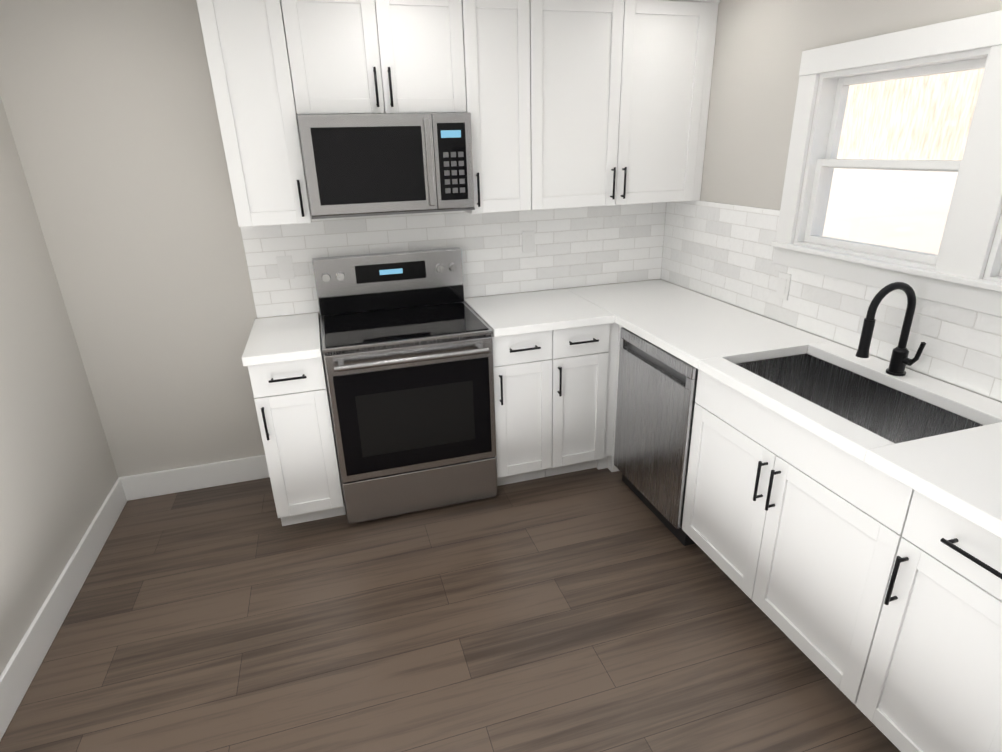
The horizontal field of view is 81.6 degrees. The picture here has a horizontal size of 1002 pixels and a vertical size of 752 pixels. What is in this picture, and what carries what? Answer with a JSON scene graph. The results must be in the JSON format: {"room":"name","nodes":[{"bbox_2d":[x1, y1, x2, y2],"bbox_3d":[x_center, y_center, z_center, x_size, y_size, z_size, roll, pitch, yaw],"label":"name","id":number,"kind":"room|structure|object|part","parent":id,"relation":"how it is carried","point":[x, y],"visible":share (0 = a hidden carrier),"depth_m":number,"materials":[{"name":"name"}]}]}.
{"room":"kitchen","nodes":[
{"label":"kitchen","id":0,"kind":"room"},
{"bbox_2d":[0,96,117,674],"bbox_3d":[-1.603,0.150,1.103,0.150,2.380,3.430,-8,22,-15],"label":"wall","id":1,"kind":"structure","parent":0,"point":[58,476],"depth_m":2.35,"materials":[{"name":"grey paint"}]},
{"bbox_2d":[0,479,126,740],"bbox_3d":[-1.494,1.181,1.535,0.016,0.140,3.390,-8,22,-15],"label":"baseboard","id":2,"kind":"structure","parent":1,"relation":"attached to","point":[19,672],"depth_m":2.23,"materials":[{"name":"white wood"}]},
{"bbox_2d":[0,0,665,477],"bbox_3d":[-0.547,-0.678,3.134,3.450,2.380,0.150,-8,22,-15],"label":"wall","id":3,"kind":"structure","parent":0,"point":[110,108],"depth_m":2.66,"materials":[{"name":"grey paint"}]},
{"bbox_2d":[118,455,269,500],"bbox_3d":[-1.618,0.545,3.161,0.793,0.140,0.016,-8,22,-15],"label":"baseboard","id":4,"kind":"structure","parent":3,"relation":"attached to","point":[159,483],"depth_m":3.14,"materials":[{"name":"white wood"}]},
{"bbox_2d":[196,0,311,226],"bbox_3d":[-1.042,-1.133,2.508,0.303,0.910,0.362,-8,22,-15],"label":"upper cabinet","id":5,"kind":"object","parent":3,"relation":"attached to","point":[245,43],"visible":0.98,"depth_m":2.38,"materials":[{"name":"white wood"}]},
{"bbox_2d":[281,0,465,114],"bbox_3d":[-0.551,-1.406,2.563,0.730,0.468,0.362,-8,22,-15],"label":"upper cabinet","id":6,"kind":"object","parent":3,"relation":"attached to","point":[372,56],"visible":1,"depth_m":2.44,"materials":[{"name":"white wood"}]},
{"bbox_2d":[297,113,474,218],"bbox_3d":[-0.531,-0.982,2.699,0.728,0.413,0.422,-8,22,-15],"label":"microwave","id":7,"kind":"object","parent":6,"relation":"attached to","point":[357,165],"visible":1,"depth_m":2.52,"materials":[{"name":"silver metal"}]},
{"bbox_2d":[240,202,665,317],"bbox_3d":[-0.139,-0.672,3.178,2.322,0.484,0.010,-8,22,-15],"label":"backsplash","id":8,"kind":"structure","parent":3,"relation":"attached to","point":[589,246],"depth_m":3.19,"materials":[{"name":"tile"}]},
{"bbox_2d":[276,255,294,279],"bbox_3d":[-1.079,-0.543,2.911,0.072,0.116,0.007,-8,22,-15],"label":"electrical outlet plate","id":9,"kind":"object","parent":8,"relation":"attached to","point":[285,267],"visible":1,"depth_m":2.91,"materials":[{"name":"white plastic"}]},
{"bbox_2d":[522,231,534,252],"bbox_3d":[0.154,-0.748,3.234,0.072,0.116,0.007,-8,22,-15],"label":"electrical outlet plate","id":10,"kind":"object","parent":8,"relation":"attached to","point":[528,241],"visible":1,"depth_m":3.23,"materials":[{"name":"white plastic"}]},
{"bbox_2d":[462,0,530,213],"bbox_3d":[-0.050,-1.268,2.780,0.303,0.910,0.362,-8,22,-15],"label":"upper cabinet","id":11,"kind":"object","parent":3,"relation":"attached to","point":[496,38],"visible":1,"depth_m":2.64,"materials":[{"name":"white wood"}]},
{"bbox_2d":[530,0,718,209],"bbox_3d":[0.556,-1.350,2.946,0.960,0.910,0.362,-8,22,-15],"label":"upper cabinet","id":12,"kind":"object","parent":3,"relation":"attached to","point":[616,89],"depth_m":2.81,"materials":[{"name":"white wood"}]},
{"bbox_3d":[0.986,-1.417,3.085,0.046,0.910,0.319,-8,22,-15],"label":"wall cabinet filler","id":13,"kind":"part","parent":12,"relation":"part of","materials":[{"name":"white wood"}]},
{"bbox_2d":[668,0,720,2],"bbox_3d":[-0.123,-1.711,2.575,2.358,0.069,0.382,-8,22,-15],"label":"crown molding","id":14,"kind":"structure","parent":3,"relation":"attached to","point":[717,1],"depth_m":2.75,"materials":[{"name":"white"}]},
{"bbox_2d":[0,468,900,751],"bbox_3d":[0.007,1.089,1.989,3.450,0.100,3.730,-8,22,-15],"label":"floor","id":15,"kind":"structure","parent":0,"point":[596,610],"depth_m":2.15,"materials":[{"name":"brown wood"}]},
{"bbox_2d":[248,322,345,525],"bbox_3d":[-0.991,0.240,2.889,0.302,0.875,0.652,-8,22,-15],"label":"base cabinet","id":16,"kind":"object","parent":15,"relation":"on","point":[293,407],"visible":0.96,"depth_m":2.61,"materials":[{"name":"white wood"}]},
{"bbox_2d":[242,313,321,365],"bbox_3d":[-1.010,-0.185,2.720,0.313,0.039,0.632,-8,22,-15],"label":"countertop","id":17,"kind":"structure","parent":16,"relation":"on","point":[283,338],"depth_m":2.60,"materials":[{"name":"white stone"}]},
{"bbox_2d":[312,247,496,523],"bbox_3d":[-0.472,0.034,2.932,0.758,1.200,0.693,-8,22,-15],"label":"range","id":18,"kind":"object","parent":15,"relation":"on","point":[407,343],"visible":1,"depth_m":2.76,"materials":[{"name":"silver metal"}]},
{"bbox_2d":[491,330,551,485],"bbox_3d":[0.031,0.101,3.169,0.302,0.875,0.652,-8,22,-15],"label":"base cabinet","id":19,"kind":"object","parent":15,"relation":"on","point":[522,365],"visible":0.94,"depth_m":2.89,"materials":[{"name":"white wood"}]},
{"bbox_2d":[545,324,609,476],"bbox_3d":[0.322,0.061,3.249,0.303,0.875,0.652,-8,22,-15],"label":"base cabinet","id":20,"kind":"object","parent":15,"relation":"on","point":[580,356],"visible":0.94,"depth_m":2.97,"materials":[{"name":"white wood"}]},
{"bbox_2d":[464,288,615,336],"bbox_3d":[0.167,-0.339,3.028,0.600,0.039,0.660,-8,22,-15],"label":"countertop","id":21,"kind":"structure","parent":20,"relation":"on","point":[547,310],"depth_m":2.93,"materials":[{"name":"white stone"}]},
{"bbox_2d":[596,323,621,471],"bbox_3d":[0.786,0.004,3.360,0.654,0.875,0.685,-8,22,-15],"label":"cabinet filler","id":22,"kind":"object","parent":15,"relation":"on","point":[607,461],"visible":0.12,"depth_m":3.05,"materials":[{"name":"white wood"}]},
{"bbox_2d":[614,327,697,545],"bbox_3d":[0.969,0.229,2.785,0.610,0.868,0.598,-8,22,-15],"label":"dishwasher","id":23,"kind":"object","parent":15,"relation":"on","point":[656,392],"visible":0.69,"depth_m":2.63,"materials":[{"name":"silver metal"}]},
{"bbox_2d":[682,369,913,704],"bbox_3d":[1.196,0.486,2.105,0.652,0.875,0.914,-8,22,-15],"label":"base cabinet","id":24,"kind":"object","parent":15,"relation":"on","point":[793,531],"visible":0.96,"depth_m":1.89,"materials":[{"name":"white wood"}]},
{"bbox_2d":[568,279,1001,538],"bbox_3d":[1.054,-0.003,2.375,0.634,0.234,2.575,-8,22,-15],"label":"countertop","id":25,"kind":"structure","parent":24,"relation":"on","point":[937,441],"depth_m":2.06,"materials":[{"name":"white stone"}]},
{"bbox_2d":[855,282,925,375],"bbox_3d":[1.317,-0.145,1.941,0.220,0.332,0.112,-8,22,-15],"label":"faucet","id":26,"kind":"object","parent":25,"relation":"on","point":[900,360],"visible":1,"depth_m":1.95,"materials":[{"name":"black metal"}]},
{"bbox_2d":[856,490,1001,751],"bbox_3d":[1.385,0.708,1.526,0.652,0.875,0.379,-8,22,-15],"label":"base cabinet","id":27,"kind":"object","parent":15,"relation":"on","point":[932,680],"visible":0.94,"depth_m":1.45,"materials":[{"name":"white wood"}]},
{"bbox_2d":[661,0,1001,402],"bbox_3d":[1.552,-0.279,1.968,0.150,2.380,3.430,-8,22,-15],"label":"wall","id":28,"kind":"structure","parent":0,"point":[760,46],"depth_m":2.58,"materials":[{"name":"grey paint"}]},
{"bbox_2d":[661,200,1001,401],"bbox_3d":[1.354,-0.380,2.328,0.010,0.484,2.575,-8,22,-15],"label":"backsplash","id":29,"kind":"structure","parent":28,"relation":"attached to","point":[723,252],"depth_m":2.48,"materials":[{"name":"tile"}]},
{"bbox_2d":[776,272,791,299],"bbox_3d":[1.266,-0.403,2.605,0.007,0.116,0.072,-8,22,-15],"label":"electrical outlet plate","id":30,"kind":"object","parent":29,"relation":"attached to","point":[783,286],"visible":1,"depth_m":2.60,"materials":[{"name":"white plastic"}]},
{"bbox_2d":[771,10,1001,316],"bbox_3d":[1.525,-0.638,1.776,0.170,0.850,1.640,-8,22,-15],"label":"window unit","id":31,"kind":"structure","parent":28,"relation":"in","point":[822,162],"depth_m":2.02,"materials":[{"name":"white wood"}]},
{"bbox_2d":[983,212,1001,282],"bbox_3d":[1.660,-0.503,1.424,0.130,0.670,0.660,-8,22,-15],"label":"window unit","id":32,"kind":"structure","parent":28,"relation":"in","point":[993,270],"depth_m":1.79,"materials":[{"name":"white wood"}]},
{"label":"outside","id":33,"kind":"structure","parent":0,"visible":0},
{"bbox_2d":[823,168,957,254],"bbox_3d":[106.523,-12.880,33.289,219.400,0.200,300.000,-8,22,-15],"label":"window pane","id":34,"kind":"structure","parent":33,"point":[887,177],"depth_m":25.65,"materials":[{"name":"clear glass"}]},
{"bbox_2d":[837,69,983,159],"bbox_3d":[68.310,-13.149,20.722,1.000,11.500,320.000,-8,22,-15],"label":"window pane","id":35,"kind":"structure","parent":33,"point":[939,104],"depth_m":72.30,"materials":[{"name":"clear glass"}]}
]}

